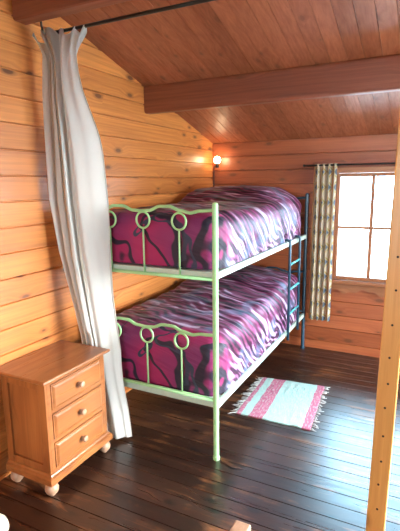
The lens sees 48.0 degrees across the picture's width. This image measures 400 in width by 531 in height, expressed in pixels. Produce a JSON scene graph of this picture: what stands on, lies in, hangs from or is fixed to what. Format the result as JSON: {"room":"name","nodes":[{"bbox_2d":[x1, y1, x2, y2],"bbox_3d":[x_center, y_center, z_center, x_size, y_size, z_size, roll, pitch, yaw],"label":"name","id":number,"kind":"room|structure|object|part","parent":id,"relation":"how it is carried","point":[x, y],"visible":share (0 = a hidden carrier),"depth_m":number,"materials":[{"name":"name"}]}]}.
{"room":"cabin bedroom","nodes":[
{"label":"cabin bedroom","id":0,"kind":"room"},
{"bbox_2d":[0,0,212,480],"bbox_3d":[-1.349,-0.196,1.897,0.120,2.938,6.567,5,12,27],"label":"wall","id":1,"kind":"structure","parent":0,"point":[150,159],"depth_m":2.68,"materials":[{"name":"brown wood"}]},
{"bbox_2d":[11,0,130,24],"bbox_3d":[0.787,-1.259,1.486,3.945,0.230,0.095,5,12,27],"label":"beam","id":2,"kind":"structure","parent":1,"relation":"attached to","point":[26,12],"depth_m":2.24,"materials":[{"name":"brown wood"}]},
{"bbox_2d":[143,54,399,113],"bbox_3d":[1.332,-1.136,2.592,3.945,0.205,0.085,5,12,27],"label":"beam","id":3,"kind":"structure","parent":1,"relation":"attached to","point":[380,74],"depth_m":2.95,"materials":[{"name":"brown wood"}]},
{"bbox_2d":[0,343,399,530],"bbox_3d":[0.460,1.444,1.267,4.145,0.100,6.557,5,12,27],"label":"floor","id":4,"kind":"structure","parent":0,"point":[165,476],"depth_m":2.55,"materials":[{"name":"brown wood"}]},
{"bbox_2d":[0,513,8,530],"bbox_3d":[-0.747,1.117,1.657,0.104,0.428,0.104,5,12,27],"label":"turned post","id":5,"kind":"object","parent":4,"relation":"on","point":[4,524],"visible":1,"depth_m":1.62,"materials":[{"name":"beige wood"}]},
{"bbox_2d":[0,340,112,495],"bbox_3d":[-0.802,0.840,2.553,0.393,0.651,0.518,5,12,27],"label":"dresser","id":6,"kind":"object","parent":4,"relation":"on","point":[54,396],"visible":1,"depth_m":2.39,"materials":[{"name":"brown wood"}]},
{"bbox_3d":[-0.909,0.826,2.349,0.313,0.495,0.012,5,12,27],"label":"frame","id":7,"kind":"part","parent":6,"relation":"part of","materials":[{"name":"brown wood"}]},
{"bbox_3d":[-0.666,0.641,2.445,0.017,0.138,0.382,5,12,27],"label":"drawer","id":8,"kind":"part","parent":6,"relation":"part of","materials":[{"name":"brown wood"}]},
{"bbox_3d":[-0.673,0.799,2.479,0.012,0.495,0.437,5,12,27],"label":"frame","id":9,"kind":"part","parent":6,"relation":"part of","materials":[{"name":"brown wood"}]},
{"bbox_3d":[-0.664,0.800,2.474,0.017,0.138,0.382,5,12,27],"label":"drawer","id":10,"kind":"part","parent":6,"relation":"part of","materials":[{"name":"brown wood"}]},
{"bbox_3d":[-0.662,0.958,2.503,0.017,0.138,0.382,5,12,27],"label":"drawer","id":11,"kind":"part","parent":6,"relation":"part of","materials":[{"name":"brown wood"}]},
{"bbox_3d":[-0.644,0.643,2.434,0.033,0.035,0.035,5,12,27],"label":"knob","id":12,"kind":"part","parent":6,"relation":"part of","materials":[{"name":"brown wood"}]},
{"bbox_3d":[-0.642,0.801,2.463,0.033,0.035,0.035,5,12,27],"label":"knob","id":13,"kind":"part","parent":6,"relation":"part of","materials":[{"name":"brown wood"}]},
{"bbox_3d":[-0.640,0.960,2.492,0.033,0.035,0.035,5,12,27],"label":"knob","id":14,"kind":"part","parent":6,"relation":"part of","materials":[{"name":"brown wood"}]},
{"bbox_3d":[-0.706,0.751,2.743,0.313,0.495,0.012,5,12,27],"label":"frame","id":15,"kind":"part","parent":6,"relation":"part of","materials":[{"name":"brown wood"}]},
{"bbox_2d":[109,193,308,460],"bbox_3d":[0.120,0.203,3.606,0.990,1.503,2.051,5,12,27],"label":"bunk bed","id":16,"kind":"object","parent":4,"relation":"on","point":[215,401],"visible":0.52,"depth_m":2.64,"materials":[{"name":"green metal"}]},
{"bbox_3d":[-0.343,-0.328,2.598,0.949,0.053,0.019,5,12,27],"label":"footboard","id":17,"kind":"part","parent":16,"relation":"part of","materials":[{"name":"green metal"}]},
{"bbox_3d":[-0.330,0.022,2.680,0.913,0.035,0.024,5,12,27],"label":"rail","id":18,"kind":"part","parent":16,"relation":"part of","materials":[{"name":"white metal"}]},
{"bbox_3d":[-0.335,0.359,2.724,0.949,0.053,0.019,5,12,27],"label":"footboard","id":19,"kind":"part","parent":16,"relation":"part of","materials":[{"name":"green metal"}]},
{"bbox_3d":[-0.321,0.775,2.818,0.913,0.035,0.024,5,12,27],"label":"rail","id":20,"kind":"part","parent":16,"relation":"part of","materials":[{"name":"white metal"}]},
{"bbox_2d":[109,185,301,269],"bbox_3d":[0.104,-0.380,3.453,0.953,0.456,1.844,5,12,27],"label":"bedding","id":21,"kind":"object","parent":16,"relation":"on","point":[252,220],"visible":0.82,"depth_m":2.74,"materials":[{"name":"fabric"}]},
{"bbox_2d":[116,265,296,395],"bbox_3d":[0.112,0.364,3.589,0.951,0.475,1.842,5,12,27],"label":"bedding","id":22,"kind":"object","parent":16,"relation":"on","point":[252,298],"visible":0.84,"depth_m":2.96,"materials":[{"name":"fabric"}]},
{"bbox_3d":[0.088,0.404,2.514,0.033,1.503,0.033,5,12,27],"label":"bed post","id":23,"kind":"part","parent":16,"relation":"part of","materials":[{"name":"green metal"}]},
{"bbox_3d":[0.548,0.644,3.469,0.022,0.038,1.974,5,12,27],"label":"rail","id":24,"kind":"part","parent":16,"relation":"part of","materials":[{"name":"white metal"}]},
{"bbox_3d":[0.539,-0.109,3.331,0.022,0.038,1.974,5,12,27],"label":"rail","id":25,"kind":"part","parent":16,"relation":"part of","materials":[{"name":"white metal"}]},
{"bbox_3d":[0.575,0.025,4.485,0.949,0.053,0.019,5,12,27],"label":"headboard","id":26,"kind":"part","parent":16,"relation":"part of","materials":[{"name":"blue metal"}]},
{"bbox_2d":[284,235,300,339],"bbox_3d":[0.777,0.178,3.836,0.076,0.854,0.328,5,12,27],"label":"ladder","id":27,"kind":"object","parent":16,"relation":"hanging from","point":[298,260],"visible":0.87,"depth_m":3.76,"materials":[{"name":"blue metal"}]},
{"bbox_3d":[0.708,0.204,3.702,0.076,0.854,0.023,5,12,27],"label":"ladder rail","id":28,"kind":"part","parent":27,"relation":"part of","materials":[{"name":"blue metal"}]},
{"bbox_3d":[0.847,0.153,3.969,0.076,0.854,0.023,5,12,27],"label":"ladder rail","id":29,"kind":"part","parent":27,"relation":"part of","materials":[{"name":"blue metal"}]},
{"bbox_3d":[0.998,0.070,4.275,0.033,1.503,0.033,5,12,27],"label":"bed post","id":30,"kind":"part","parent":16,"relation":"part of","materials":[{"name":"blue metal"}]},
{"bbox_2d":[230,520,250,530],"bbox_3d":[0.141,1.113,1.573,0.059,0.447,0.057,5,12,27],"label":"square post","id":31,"kind":"object","parent":4,"relation":"on","point":[238,525],"visible":1,"depth_m":1.53,"materials":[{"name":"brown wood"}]},
{"bbox_2d":[228,376,329,431],"bbox_3d":[0.622,1.002,3.352,0.651,0.010,0.728,5,12,27],"label":"rag rug","id":32,"kind":"object","parent":4,"relation":"on","point":[284,402],"visible":1,"depth_m":3.30,"materials":[{"name":"white fabric"}]},
{"bbox_2d":[365,113,399,530],"bbox_3d":[0.765,0.057,1.744,0.112,2.449,0.062,5,12,27],"label":"wooden post","id":33,"kind":"object","parent":4,"relation":"on","point":[389,360],"visible":1,"depth_m":1.79,"materials":[{"name":"brown wood"}]},
{"bbox_2d":[61,0,399,143],"bbox_3d":[0.431,-1.053,0.809,4.105,1.059,6.617,5,12,27],"label":"ceiling","id":34,"kind":"structure","parent":0,"point":[217,38],"depth_m":2.74,"materials":[{"name":"brown wood"}]},
{"bbox_2d":[40,0,214,35],"bbox_3d":[-0.109,-1.295,2.030,1.695,0.238,0.050,5,12,27],"label":"curtain rod","id":35,"kind":"object","parent":34,"relation":"attached to","point":[194,2],"visible":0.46,"depth_m":2.15,"materials":[{"name":"black metal"}]},
{"bbox_2d":[32,25,131,438],"bbox_3d":[-0.680,-0.078,2.635,0.415,2.397,0.253,4,11,23],"label":"curtain","id":36,"kind":"object","parent":35,"relation":"hanging from","point":[77,185],"visible":0.84,"depth_m":2.59,"materials":[{"name":"white fabric"}]},
{"bbox_2d":[212,133,397,357],"bbox_3d":[1.905,-0.134,3.895,3.903,2.020,0.120,5,12,27],"label":"wall","id":37,"kind":"structure","parent":0,"point":[354,326],"depth_m":4.24,"materials":[{"name":"brown wood"}]},
{"bbox_2d":[213,156,220,186],"bbox_3d":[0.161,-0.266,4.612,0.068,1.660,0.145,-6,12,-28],"label":"lamp","id":38,"kind":"object","parent":37,"relation":"attached to","point":[217,159],"visible":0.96,"depth_m":4.43,"materials":[{"name":"beige"}]},
{"bbox_3d":[0.170,-1.042,4.434,0.068,0.070,0.068,5,12,27],"label":"bulb","id":39,"kind":"part","parent":38,"relation":"part of","materials":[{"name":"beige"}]},
{"bbox_2d":[303,162,394,166],"bbox_3d":[1.775,-0.847,3.702,1.841,0.024,0.098,5,12,27],"label":"curtain rod","id":40,"kind":"object","parent":37,"relation":"attached to","point":[388,162],"visible":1,"depth_m":3.87,"materials":[{"name":"black metal"}]},
{"bbox_2d":[309,163,336,321],"bbox_3d":[1.123,-0.194,4.120,0.208,1.445,0.053,5,12,27],"label":"curtain","id":41,"kind":"object","parent":40,"relation":"hanging from","point":[325,177],"visible":1,"depth_m":4.12,"materials":[{"name":"beige fabric"}]},
{"bbox_2d":[313,157,395,166],"bbox_3d":[1.782,-0.876,3.728,1.680,0.073,0.027,5,12,27],"label":"trim","id":42,"kind":"structure","parent":37,"relation":"attached to","point":[368,159],"depth_m":3.91,"materials":[{"name":"brown wood"}]},
{"bbox_2d":[331,283,384,296],"bbox_3d":[1.795,0.249,3.935,1.310,0.093,0.027,5,12,27],"label":"trim","id":43,"kind":"structure","parent":37,"relation":"attached to","point":[343,288],"depth_m":4.10,"materials":[{"name":"brown wood"}]},
{"bbox_2d":[331,165,394,287],"bbox_3d":[1.810,-0.326,3.871,1.310,1.060,0.190,5,12,27],"label":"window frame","id":44,"kind":"structure","parent":37,"relation":"in","point":[383,169],"depth_m":3.97,"materials":[{"name":"brown wood"}]},
{"bbox_2d":[333,172,394,282],"bbox_3d":[1.520,-0.333,3.991,0.620,0.963,0.050,5,12,27],"label":"window","id":45,"kind":"structure","parent":44,"relation":"attached to","point":[370,227],"depth_m":4.03,"materials":[{"name":"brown wood"}]},
{"label":"outside","id":46,"kind":"structure","parent":0,"visible":0},
{"bbox_2d":[337,206,391,277],"bbox_3d":[2.287,1.288,4.770,60.000,0.100,70.000,5,12,27],"label":"ground","id":47,"kind":"structure","parent":46,"point":[353,243],"depth_m":15.62,"materials":[{"name":"white"}]}
]}

